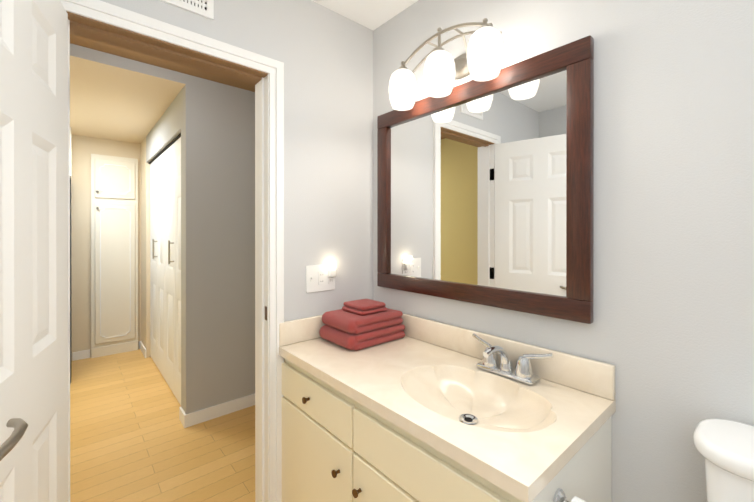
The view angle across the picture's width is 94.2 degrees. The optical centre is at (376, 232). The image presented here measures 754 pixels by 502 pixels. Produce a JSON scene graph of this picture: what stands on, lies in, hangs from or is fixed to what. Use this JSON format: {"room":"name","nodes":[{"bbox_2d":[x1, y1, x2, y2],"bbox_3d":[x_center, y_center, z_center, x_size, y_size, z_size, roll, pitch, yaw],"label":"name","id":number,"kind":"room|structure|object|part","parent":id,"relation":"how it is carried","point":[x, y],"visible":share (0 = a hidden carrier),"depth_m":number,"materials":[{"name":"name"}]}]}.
{"room":"bathroom","nodes":[
{"label":"bathroom","id":0,"kind":"room"},
{"bbox_2d":[71,134,140,356],"bbox_3d":[-3.238,0.155,3.615,1.600,2.330,0.140,0,0,-41],"label":"wall","id":1,"kind":"structure","parent":0,"point":[83,148],"depth_m":3.67,"materials":[{"name":"beige paint"}]},
{"bbox_2d":[70,127,71,179],"bbox_3d":[-3.291,-0.774,3.243,0.695,0.469,0.349,0,0,-41],"label":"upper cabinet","id":2,"kind":"object","parent":1,"relation":"attached to","point":[70,157],"visible":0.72,"depth_m":3.33,"materials":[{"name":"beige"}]},
{"bbox_2d":[139,341,145,357],"bbox_3d":[-2.569,1.277,3.837,0.020,0.085,0.400,0,0,-41],"label":"baseboard","id":3,"kind":"structure","parent":1,"relation":"attached to","point":[141,346],"depth_m":3.82,"materials":[{"name":"white wood"}]},
{"bbox_2d":[70,349,254,501],"bbox_3d":[-1.055,1.373,1.610,2.600,0.100,6.350,0,0,-41],"label":"floor","id":4,"kind":"structure","parent":0,"point":[132,439],"depth_m":2.19,"materials":[{"name":"brown wood"}]},
{"bbox_2d":[70,178,71,382],"bbox_3d":[-3.151,0.421,3.082,0.695,1.800,0.740,0,0,-41],"label":"fridge","id":5,"kind":"object","parent":4,"relation":"on","point":[70,280],"visible":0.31,"depth_m":3.06,"materials":[{"name":"black"}]},
{"bbox_2d":[91,154,137,357],"bbox_3d":[-2.845,0.244,3.811,0.410,2.150,0.075,0,0,-41],"label":"pantry cabinet","id":6,"kind":"object","parent":4,"relation":"on","point":[114,254],"visible":1,"depth_m":3.80,"materials":[{"name":"beige wood"}]},
{"bbox_2d":[141,91,180,404],"bbox_3d":[-1.774,0.155,3.472,0.772,2.330,1.990,0,0,-41],"label":"closet","id":7,"kind":"object","parent":4,"relation":"on","point":[165,131],"depth_m":3.15,"materials":[{"name":"white wood"}]},
{"bbox_3d":[-1.899,0.286,3.100,0.097,2.045,1.584,0,0,-41],"label":"hall bifold closet door","id":8,"kind":"part","parent":7,"relation":"part of","materials":[{"name":"white wood"}]},
{"bbox_2d":[279,313,615,501],"bbox_3d":[0.190,0.856,1.252,0.578,0.935,1.316,0,0,-41],"label":"bathroom vanity","id":9,"kind":"object","parent":4,"relation":"on","point":[425,410],"visible":1,"depth_m":1.14,"materials":[{"name":"beige"}]},
{"bbox_2d":[319,299,404,349],"bbox_3d":[-0.071,0.421,1.679,0.338,0.171,0.270,0,0,-41],"label":"towels","id":10,"kind":"object","parent":9,"relation":"on","point":[358,324],"visible":1,"depth_m":1.59,"materials":[{"name":"red fabric"}]},
{"bbox_2d":[472,334,553,384],"bbox_3d":[0.426,0.449,1.224,0.175,0.119,0.308,0,0,-41],"label":"faucet","id":11,"kind":"object","parent":9,"relation":"on","point":[522,374],"depth_m":1.22,"materials":[{"name":"silver metal"}]},
{"bbox_2d":[693,419,753,501],"bbox_3d":[0.735,0.893,0.481,0.734,0.864,0.510,0,0,-41],"label":"toilet","id":12,"kind":"object","parent":4,"relation":"on","point":[724,448],"visible":1,"depth_m":0.76,"materials":[{"name":"white ceramic"}]},
{"bbox_2d":[70,43,254,413],"bbox_3d":[-1.588,0.122,2.225,2.000,2.400,0.140,0,0,-41],"label":"wall","id":13,"kind":"structure","parent":0,"point":[217,243],"depth_m":2.50,"materials":[{"name":"grey paint"}]},
{"bbox_2d":[181,393,254,427],"bbox_3d":[-1.053,1.279,2.608,0.692,0.085,0.042,0,0,-41],"label":"baseboard","id":14,"kind":"structure","parent":13,"relation":"attached to","point":[204,415],"depth_m":2.50,"materials":[{"name":"white wood"}]},
{"bbox_2d":[70,34,254,143],"bbox_3d":[-1.921,-1.109,2.609,2.280,0.200,3.380,0,0,-41],"label":"ceiling","id":15,"kind":"structure","parent":0,"point":[109,102],"depth_m":2.55,"materials":[{"name":"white paint"}]},
{"bbox_2d":[100,0,372,320],"bbox_3d":[-0.895,0.104,1.278,2.190,2.440,0.140,0,0,-41],"label":"wall","id":16,"kind":"structure","parent":0,"point":[323,54],"depth_m":1.71,"materials":[{"name":"white paint"}]},
{"bbox_2d":[0,0,67,501],"bbox_3d":[-0.850,0.313,0.792,0.221,2.000,0.646,0,0,-41],"label":"door","id":17,"kind":"structure","parent":16,"relation":"in","point":[33,250],"depth_m":0.88,"materials":[{"name":"painted wood"},{"name":"nickel"}]},
{"bbox_3d":[-0.737,0.388,0.619,0.166,0.062,0.177,0,0,-41],"label":"handle","id":18,"kind":"part","parent":17,"relation":"part of","materials":[{"name":"silver metal"}]},
{"bbox_2d":[60,0,283,501],"bbox_3d":[-0.779,0.281,1.379,0.800,2.085,0.178,0,0,-41],"label":"door frame","id":19,"kind":"structure","parent":16,"relation":"attached to","point":[88,28],"depth_m":1.55,"materials":[{"name":"white wood"}]},
{"bbox_2d":[160,0,213,19],"bbox_3d":[-0.751,-0.928,1.300,0.270,0.167,0.010,0,0,-41],"label":"air vent","id":20,"kind":"object","parent":16,"relation":"in","point":[204,8],"visible":1,"depth_m":1.35,"materials":[{"name":"white metal"}]},
{"bbox_2d":[306,263,335,292],"bbox_3d":[-0.267,0.219,1.708,0.164,0.136,0.030,0,0,-41],"label":"electrical outlet plate","id":21,"kind":"object","parent":16,"relation":"attached to","point":[320,277],"visible":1,"depth_m":1.71,"materials":[{"name":"white plastic"}]},
{"bbox_2d":[312,0,417,30],"bbox_3d":[0.030,-1.165,0.311,2.330,0.100,2.650,0,0,-41],"label":"ceiling","id":22,"kind":"structure","parent":0,"point":[373,15],"depth_m":1.75,"materials":[{"name":"white paint"}]},
{"bbox_2d":[373,0,753,501],"bbox_3d":[0.438,0.103,1.491,0.174,2.440,3.900,0,0,-41],"label":"wall","id":23,"kind":"structure","parent":0,"point":[668,332],"depth_m":1.10,"materials":[{"name":"white paint"}]},
{"bbox_2d":[388,18,503,110],"bbox_3d":[0.281,-0.684,1.420,0.217,0.261,0.538,0,0,-41],"label":"sconce","id":24,"kind":"object","parent":23,"relation":"attached to","point":[481,58],"visible":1,"depth_m":1.34,"materials":[{"name":"white glass"}]},
{"bbox_3d":[0.345,-0.166,1.488,0.032,0.905,1.018,0,0,-41],"label":"mirror","id":25,"kind":"part","parent":23,"relation":"part of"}
]}

